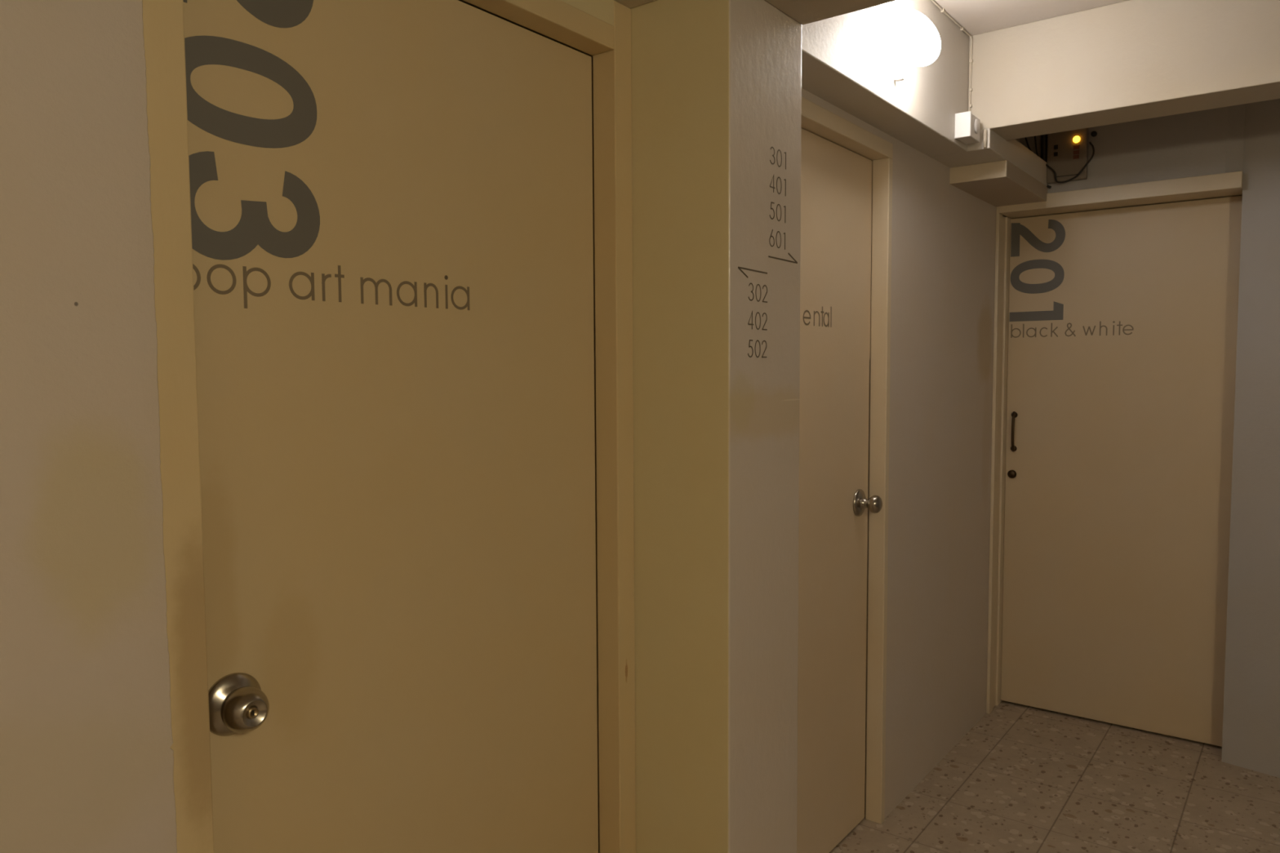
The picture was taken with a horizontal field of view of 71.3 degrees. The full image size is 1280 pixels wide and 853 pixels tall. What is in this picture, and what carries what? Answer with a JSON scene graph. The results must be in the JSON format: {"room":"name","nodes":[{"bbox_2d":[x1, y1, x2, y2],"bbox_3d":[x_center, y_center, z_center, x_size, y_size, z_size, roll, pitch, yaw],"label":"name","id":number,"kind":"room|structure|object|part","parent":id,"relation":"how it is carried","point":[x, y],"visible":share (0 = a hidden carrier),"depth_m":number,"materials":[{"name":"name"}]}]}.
{"room":"hotel corridor","nodes":[
{"label":"hotel corridor","id":0,"kind":"room"},
{"bbox_2d":[0,0,631,852],"bbox_3d":[-1.021,0.310,0.709,0.218,2.145,3.058,2,5,37],"label":"wall","id":1,"kind":"structure","parent":0,"point":[86,757],"depth_m":1.02,"materials":[{"name":"paint"}]},
{"bbox_2d":[142,0,635,852],"bbox_3d":[-0.356,0.256,1.524,0.146,2.144,0.951,2,5,37],"label":"door","id":2,"kind":"structure","parent":1,"relation":"in","point":[393,239],"depth_m":1.44,"materials":[{"name":"beige paint"}]},
{"bbox_3d":[-0.536,0.385,1.213,0.048,0.061,0.061,2,5,37],"label":"knob","id":3,"kind":"part","parent":2,"relation":"part of","materials":[{"name":"silver metal"}]},
{"bbox_2d":[630,0,801,852],"bbox_3d":[0.082,0.057,1.960,0.447,2.481,0.292,2,5,37],"label":"wall column","id":4,"kind":"structure","parent":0,"point":[716,85],"depth_m":1.78,"materials":[{"name":"beige paint"}]},
{"bbox_2d":[613,0,896,25],"bbox_3d":[0.134,-0.926,-0.132,2.990,0.416,3.450,2,5,37],"label":"ceiling","id":5,"kind":"structure","parent":0,"point":[803,11],"depth_m":1.78,"materials":[{"name":"white paint"}]},
{"bbox_2d":[801,88,1008,817],"bbox_3d":[0.799,0.167,3.039,0.292,2.118,2.278,2,5,37],"label":"wall","id":6,"kind":"structure","parent":0,"point":[944,235],"depth_m":3.09,"materials":[{"name":"paint"}]},
{"bbox_2d":[796,97,893,852],"bbox_3d":[0.444,0.218,2.437,0.174,2.095,0.884,2,5,37],"label":"door","id":7,"kind":"structure","parent":6,"relation":"in","point":[846,168],"depth_m":2.60,"materials":[{"name":"beige paint"}]},
{"bbox_3d":[0.700,0.232,2.667,0.044,0.055,0.055,2,5,37],"label":"knob","id":8,"kind":"part","parent":7,"relation":"part of","materials":[{"name":"silver metal"}]},
{"bbox_2d":[801,0,1048,186],"bbox_3d":[0.807,-1.063,2.824,0.482,0.362,2.078,2,5,37],"label":"beam","id":9,"kind":"structure","parent":6,"relation":"attached to","point":[844,64],"depth_m":2.49,"materials":[{"name":"white paint"}]},
{"bbox_2d":[879,0,941,81],"bbox_3d":[0.714,-1.023,2.314,0.124,0.216,0.197,2,5,37],"label":"wall lamp","id":10,"kind":"object","parent":9,"relation":"attached to","point":[908,37],"visible":1,"depth_m":2.27,"materials":[{"name":"white plastic"}]},
{"bbox_2d":[930,0,973,111],"bbox_3d":[0.882,-1.095,2.624,0.012,0.274,0.584,2,5,37],"label":"cable","id":11,"kind":"object","parent":9,"relation":"attached to","point":[942,11],"visible":0.91,"depth_m":2.84,"materials":[{"name":"white plastic"}]},
{"bbox_2d":[954,111,980,144],"bbox_3d":[1.028,-0.932,2.792,0.052,0.076,0.108,2,5,37],"label":"junction box","id":12,"kind":"object","parent":9,"relation":"attached to","point":[967,126],"visible":1,"depth_m":2.76,"materials":[{"name":"white plastic"}]},
{"bbox_3d":[0.996,-0.930,2.754,0.049,0.076,0.009,2,5,37],"label":"lid","id":13,"kind":"part","parent":12,"relation":"part of","materials":[{"name":"white plastic"}]},
{"bbox_2d":[982,128,986,147],"bbox_3d":[1.094,-0.913,2.832,0.011,0.056,0.011,2,5,37],"label":"conduit","id":14,"kind":"object","parent":9,"relation":"attached to","point":[984,131],"visible":1,"depth_m":2.83,"materials":[{"name":"white plastic"}]},
{"bbox_2d":[1024,137,1032,151],"bbox_3d":[1.511,-1.083,3.444,0.070,0.128,0.007,3,5,45],"label":"cable","id":15,"kind":"object","parent":9,"relation":"attached to","point":[1026,140],"visible":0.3,"depth_m":3.45,"materials":[{"name":"black rubber"}]},
{"bbox_2d":[949,160,1048,206],"bbox_3d":[1.325,-0.885,3.284,0.200,0.056,0.580,2,5,37],"label":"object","id":16,"kind":"structure","parent":6,"relation":"attached to","point":[999,183],"depth_m":3.15,"materials":[{"name":"paint"}]},
{"bbox_2d":[933,0,1128,35],"bbox_3d":[1.887,-1.248,2.161,2.990,0.080,2.350,2,5,37],"label":"ceiling","id":17,"kind":"structure","parent":0,"point":[976,16],"depth_m":2.65,"materials":[{"name":"white paint"}]},
{"bbox_2d":[968,0,1279,140],"bbox_3d":[2.124,-1.059,2.167,2.606,0.302,0.188,2,5,37],"label":"beam","id":18,"kind":"structure","parent":17,"relation":"attached to","point":[1129,60],"depth_m":2.60,"materials":[{"name":"white paint"}]},
{"bbox_2d":[829,700,1279,852],"bbox_3d":[0.857,1.390,0.951,2.990,0.060,5.800,2,5,37],"label":"floor","id":19,"kind":"structure","parent":0,"point":[1024,779],"depth_m":2.95,"materials":[{"name":"tile"}]},
{"bbox_2d":[1009,98,1279,777],"bbox_3d":[2.395,-0.015,2.901,2.990,2.481,0.692,2,5,37],"label":"wall","id":20,"kind":"structure","parent":0,"point":[1245,138],"depth_m":3.11,"materials":[{"name":"paint"}]},
{"bbox_2d":[1046,127,1088,183],"bbox_3d":[1.616,-1.039,3.378,0.140,0.217,0.037,2,5,37],"label":"switch box","id":21,"kind":"object","parent":20,"relation":"attached to","point":[1067,151],"visible":0.9,"depth_m":3.37,"materials":[{"name":"plastic"}]},
{"bbox_2d":[1040,133,1051,188],"bbox_3d":[1.559,-1.040,3.426,0.044,0.251,0.022,0,4,10],"label":"cable","id":22,"kind":"object","parent":21,"relation":"attached to","point":[1043,137],"visible":0.62,"depth_m":3.42,"materials":[{"name":"black rubber"}]},
{"bbox_2d":[1034,135,1094,182],"bbox_3d":[1.603,-1.035,3.381,0.215,0.227,0.031,2,5,37],"label":"cable","id":23,"kind":"object","parent":21,"relation":"attached to","point":[1035,140],"visible":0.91,"depth_m":3.37,"materials":[{"name":"black rubber"}]},
{"bbox_2d":[1072,135,1079,142],"bbox_3d":[1.635,-1.076,3.344,0.025,0.025,0.010,2,5,37],"label":"indicator light","id":24,"kind":"object","parent":21,"relation":"attached to","point":[1076,139],"depth_m":3.34,"materials":[{"name":"yellow plastic"}]},
{"bbox_2d":[1090,130,1097,137],"bbox_3d":[1.693,-1.092,3.330,0.020,0.020,0.014,2,5,37],"label":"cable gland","id":25,"kind":"object","parent":20,"relation":"attached to","point":[1094,133],"visible":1,"depth_m":3.33,"materials":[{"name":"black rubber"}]},
{"bbox_2d":[986,171,1243,746],"bbox_3d":[1.807,0.149,3.452,0.814,2.092,0.207,2,5,37],"label":"door","id":26,"kind":"structure","parent":20,"relation":"in","point":[1116,307],"depth_m":3.48,"materials":[{"name":"beige paint"}]},
{"bbox_3d":[1.542,0.022,3.687,0.012,0.167,0.039,2,4,30],"label":"pull handle","id":27,"kind":"part","parent":26,"relation":"part of","materials":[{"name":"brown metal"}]}
]}

